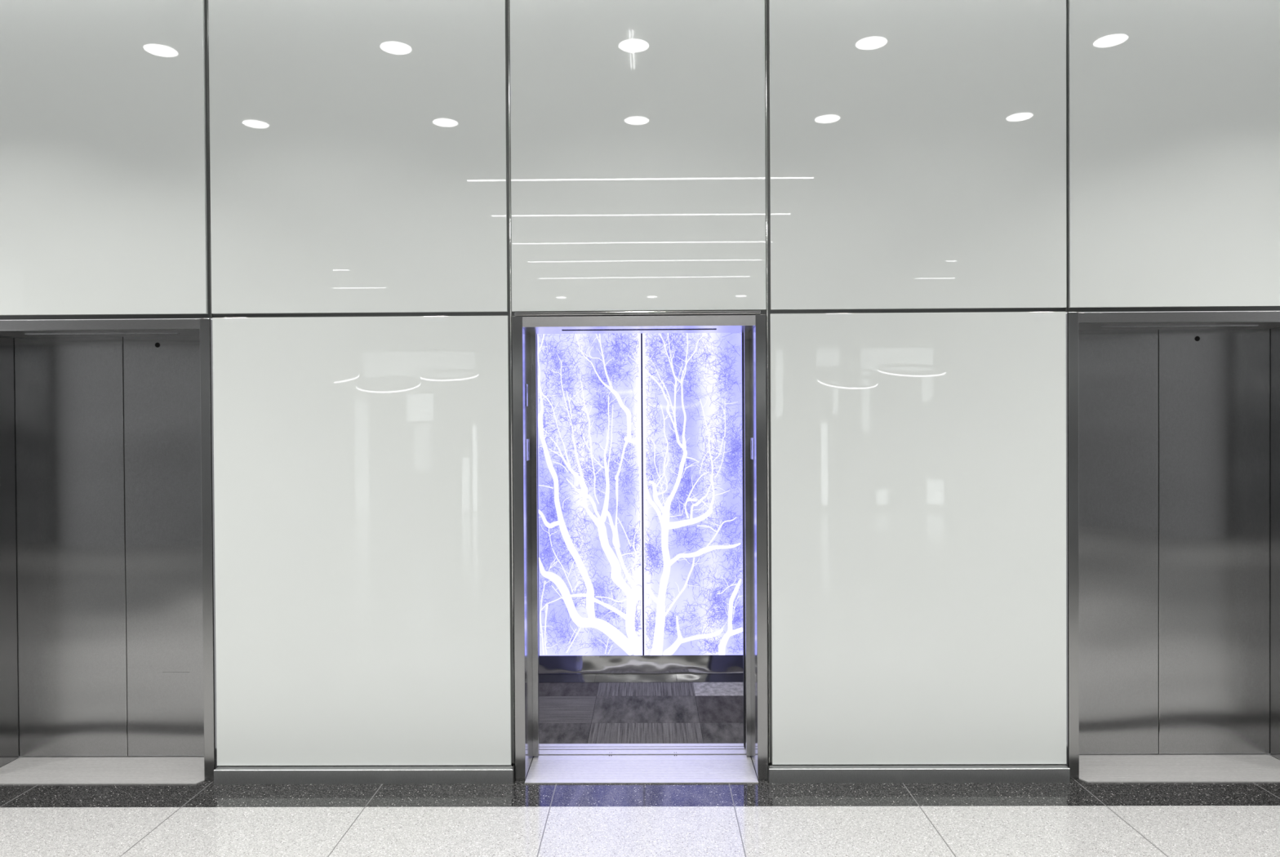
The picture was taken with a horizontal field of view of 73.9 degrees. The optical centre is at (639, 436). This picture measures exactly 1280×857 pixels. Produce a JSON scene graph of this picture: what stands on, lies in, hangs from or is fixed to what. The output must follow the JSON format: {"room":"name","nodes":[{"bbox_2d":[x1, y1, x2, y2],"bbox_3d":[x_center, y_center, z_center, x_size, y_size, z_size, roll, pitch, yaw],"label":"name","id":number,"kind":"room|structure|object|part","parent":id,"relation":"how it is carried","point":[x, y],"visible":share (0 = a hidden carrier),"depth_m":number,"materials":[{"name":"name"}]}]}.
{"room":"lobby","nodes":[
{"label":"lobby","id":0,"kind":"room"},
{"bbox_2d":[0,753,1279,856],"bbox_3d":[-0.014,1.683,-2.375,18.000,0.004,13.620,0,1,1],"label":"floor","id":1,"kind":"structure","parent":0,"point":[1075,818],"depth_m":3.60,"materials":[{"name":"stone"}]},
{"bbox_2d":[522,314,755,750],"bbox_3d":[0.007,0.396,5.078,2.150,2.462,1.400,0,1,1],"label":"elevator","id":2,"kind":"object","parent":1,"relation":"on","point":[641,436],"visible":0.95,"depth_m":5.72,"materials":[{"name":"glass"}]},
{"bbox_3d":[-0.836,0.336,5.742,0.296,2.286,0.012,0,1,1],"label":"wall panel","id":3,"kind":"part","parent":2,"relation":"part of","materials":[{"name":"metal"}]},
{"bbox_3d":[-0.337,0.363,5.734,0.696,2.226,0.019,0,1,1],"label":"lit artwork panel","id":4,"kind":"part","parent":2,"relation":"part of","materials":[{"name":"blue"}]},
{"bbox_3d":[0.023,1.536,5.740,2.000,0.123,0.022,0,1,1],"label":"kick plate","id":5,"kind":"part","parent":2,"relation":"part of","materials":[{"name":"metal"}]},
{"bbox_3d":[0.011,1.616,4.428,1.296,0.008,0.078,0,1,1],"label":"car sill","id":6,"kind":"part","parent":2,"relation":"part of","materials":[{"name":"metal"}]},
{"bbox_3d":[0.370,0.359,5.727,0.696,2.226,0.018,0,1,1],"label":"lit artwork panel","id":7,"kind":"part","parent":2,"relation":"part of","materials":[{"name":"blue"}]},
{"bbox_3d":[0.804,0.485,4.390,0.544,2.238,0.037,0,1,1],"label":"car door","id":8,"kind":"part","parent":2,"relation":"part of","materials":[{"name":"grey metal"}]},
{"bbox_2d":[217,19,1066,775],"bbox_3d":[0.037,-0.421,4.031,18.000,4.090,0.070,0,1,1],"label":"wall","id":9,"kind":"structure","parent":0,"point":[505,20],"depth_m":4.01,"materials":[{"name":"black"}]},
{"bbox_2d":[0,0,208,315],"bbox_3d":[-2.821,-1.443,4.024,1.536,1.733,0.018,0,1,1],"label":"wall panel","id":10,"kind":"object","parent":9,"relation":"attached to","point":[103,148],"visible":1,"depth_m":4.01,"materials":[{"name":"white glass"}]},
{"bbox_2d":[0,318,217,785],"bbox_3d":[-2.619,0.536,4.176,1.191,2.203,0.360,0,1,1],"label":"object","id":11,"kind":"object","parent":9,"relation":"attached to","point":[108,662],"visible":0.87,"depth_m":4.31,"materials":[{"name":"metal"}]},
{"bbox_3d":[-2.905,0.531,4.335,0.581,2.191,0.034,0,1,1],"label":"door","id":12,"kind":"part","parent":11,"relation":"part of","materials":[{"name":"metal"}]},
{"bbox_3d":[-2.613,1.634,4.181,1.093,0.006,0.350,0,1,1],"label":"sill","id":13,"kind":"part","parent":11,"relation":"part of","materials":[{"name":"stone"}]},
{"bbox_3d":[-2.325,0.527,4.330,0.571,2.191,0.034,0,1,1],"label":"door","id":14,"kind":"part","parent":11,"relation":"part of","materials":[{"name":"metal"}]},
{"bbox_2d":[204,0,213,317],"bbox_3d":[-2.040,-1.439,4.022,0.024,1.750,0.014,0,1,1],"label":"trim","id":15,"kind":"structure","parent":9,"relation":"attached to","point":[206,21],"depth_m":4.02,"materials":[{"name":"metal"}]},
{"bbox_2d":[208,0,507,314],"bbox_3d":[-1.329,-1.452,4.009,1.397,1.733,0.018,0,1,1],"label":"wall panel","id":16,"kind":"object","parent":9,"relation":"attached to","point":[358,149],"visible":1,"depth_m":4.00,"materials":[{"name":"white glass"}]},
{"bbox_2d":[212,315,511,765],"bbox_3d":[-1.314,0.496,4.027,1.397,2.123,0.018,0,1,1],"label":"wall panel","id":17,"kind":"object","parent":9,"relation":"attached to","point":[362,464],"visible":1,"depth_m":4.02,"materials":[{"name":"white glass"}]},
{"bbox_2d":[213,764,515,784],"bbox_3d":[-1.299,1.596,4.020,1.408,0.071,0.054,0,1,1],"label":"baseboard","id":18,"kind":"structure","parent":9,"relation":"attached to","point":[223,775],"depth_m":4.00,"materials":[{"name":"metal"}]},
{"bbox_2d":[505,0,515,763],"bbox_3d":[-0.613,-0.387,4.018,0.020,3.870,0.014,0,1,1],"label":"trim","id":19,"kind":"structure","parent":9,"relation":"attached to","point":[507,2],"depth_m":4.02,"materials":[{"name":"metal"}]},
{"bbox_2d":[509,0,765,311],"bbox_3d":[-0.011,-1.459,3.996,1.194,1.733,0.018,0,1,1],"label":"wall panel","id":20,"kind":"object","parent":9,"relation":"attached to","point":[637,126],"visible":1,"depth_m":3.99,"materials":[{"name":"white glass"}]},
{"bbox_2d":[511,311,768,784],"bbox_3d":[0.002,0.517,4.171,2.156,2.210,0.403,0,1,1],"label":"elevator door frame","id":21,"kind":"structure","parent":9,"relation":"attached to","point":[685,766],"depth_m":4.07,"materials":[{"name":"metal"}]},
{"bbox_3d":[-0.550,-0.202,4.139,0.003,0.107,0.060,0,1,1],"label":"indicator plate","id":22,"kind":"part","parent":21,"relation":"part of","materials":[{"name":"white"}]},
{"bbox_3d":[-0.548,0.064,4.161,0.003,0.105,0.110,0,1,1],"label":"number plate","id":23,"kind":"part","parent":21,"relation":"part of","materials":[{"name":"white"}]},
{"bbox_3d":[-0.796,0.519,4.298,0.558,2.191,0.034,0,1,1],"label":"door","id":24,"kind":"part","parent":21,"relation":"part of","materials":[{"name":"metal"}]},
{"bbox_3d":[0.008,1.619,4.146,1.094,0.006,0.333,0,1,1],"label":"sill","id":25,"kind":"part","parent":21,"relation":"part of","materials":[{"name":"stone"}]},
{"bbox_3d":[0.805,0.509,4.282,0.552,2.191,0.034,0,1,1],"label":"door","id":26,"kind":"part","parent":21,"relation":"part of","materials":[{"name":"metal"}]},
{"bbox_3d":[0.547,0.058,4.151,0.003,0.105,0.110,0,1,1],"label":"number plate","id":27,"kind":"part","parent":21,"relation":"part of","materials":[{"name":"white"}]},
{"bbox_2d":[0,306,1279,319],"bbox_3d":[-0.014,-0.583,4.014,7.140,0.019,0.006,0,1,1],"label":"trim","id":28,"kind":"structure","parent":9,"relation":"attached to","point":[1260,308],"depth_m":4.01,"materials":[{"name":"metal"}]},
{"bbox_2d":[764,0,772,763],"bbox_3d":[0.604,-0.395,4.006,0.020,3.870,0.014,0,1,1],"label":"trim","id":29,"kind":"structure","parent":9,"relation":"attached to","point":[766,2],"depth_m":4.00,"materials":[{"name":"metal"}]},
{"bbox_2d":[768,0,1066,310],"bbox_3d":[1.298,-1.467,3.983,1.380,1.733,0.018,0,1,1],"label":"wall panel","id":30,"kind":"object","parent":9,"relation":"attached to","point":[917,148],"visible":1,"depth_m":3.98,"materials":[{"name":"white glass"}]},
{"bbox_2d":[769,311,1066,764],"bbox_3d":[1.307,0.480,4.001,1.379,2.123,0.018,0,1,1],"label":"wall panel","id":31,"kind":"object","parent":9,"relation":"attached to","point":[918,460],"visible":1,"depth_m":3.99,"materials":[{"name":"white glass"}]},
{"bbox_2d":[768,764,1070,783],"bbox_3d":[1.303,1.581,3.995,1.397,0.071,0.054,0,1,1],"label":"baseboard","id":32,"kind":"structure","parent":9,"relation":"attached to","point":[945,773],"depth_m":3.97,"materials":[{"name":"metal"}]},
{"bbox_2d":[1065,0,1068,311],"bbox_3d":[1.996,-1.462,3.983,0.016,1.750,0.014,0,1,1],"label":"trim","id":33,"kind":"structure","parent":9,"relation":"attached to","point":[1067,16],"depth_m":3.98,"materials":[{"name":"metal"}]},
{"bbox_2d":[1066,311,1279,782],"bbox_3d":[2.605,0.506,4.125,1.190,2.203,0.360,0,1,1],"label":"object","id":34,"kind":"object","parent":9,"relation":"attached to","point":[1173,418],"visible":0.83,"depth_m":4.26,"materials":[{"name":"metal"}]},
{"bbox_3d":[2.314,0.501,4.284,0.571,2.191,0.034,0,1,1],"label":"door","id":35,"kind":"part","parent":34,"relation":"part of","materials":[{"name":"metal"}]},
{"bbox_3d":[2.611,1.604,4.129,1.092,0.006,0.350,0,1,1],"label":"sill","id":36,"kind":"part","parent":34,"relation":"part of","materials":[{"name":"stone"}]},
{"bbox_3d":[2.894,0.497,4.279,0.580,2.191,0.034,0,1,1],"label":"door","id":37,"kind":"part","parent":34,"relation":"part of","materials":[{"name":"metal"}]},
{"bbox_2d":[1067,0,1279,307],"bbox_3d":[2.778,-1.475,3.969,1.545,1.733,0.018,0,1,1],"label":"wall panel","id":38,"kind":"object","parent":9,"relation":"attached to","point":[1174,105],"visible":1,"depth_m":3.96,"materials":[{"name":"white glass"}]}
]}

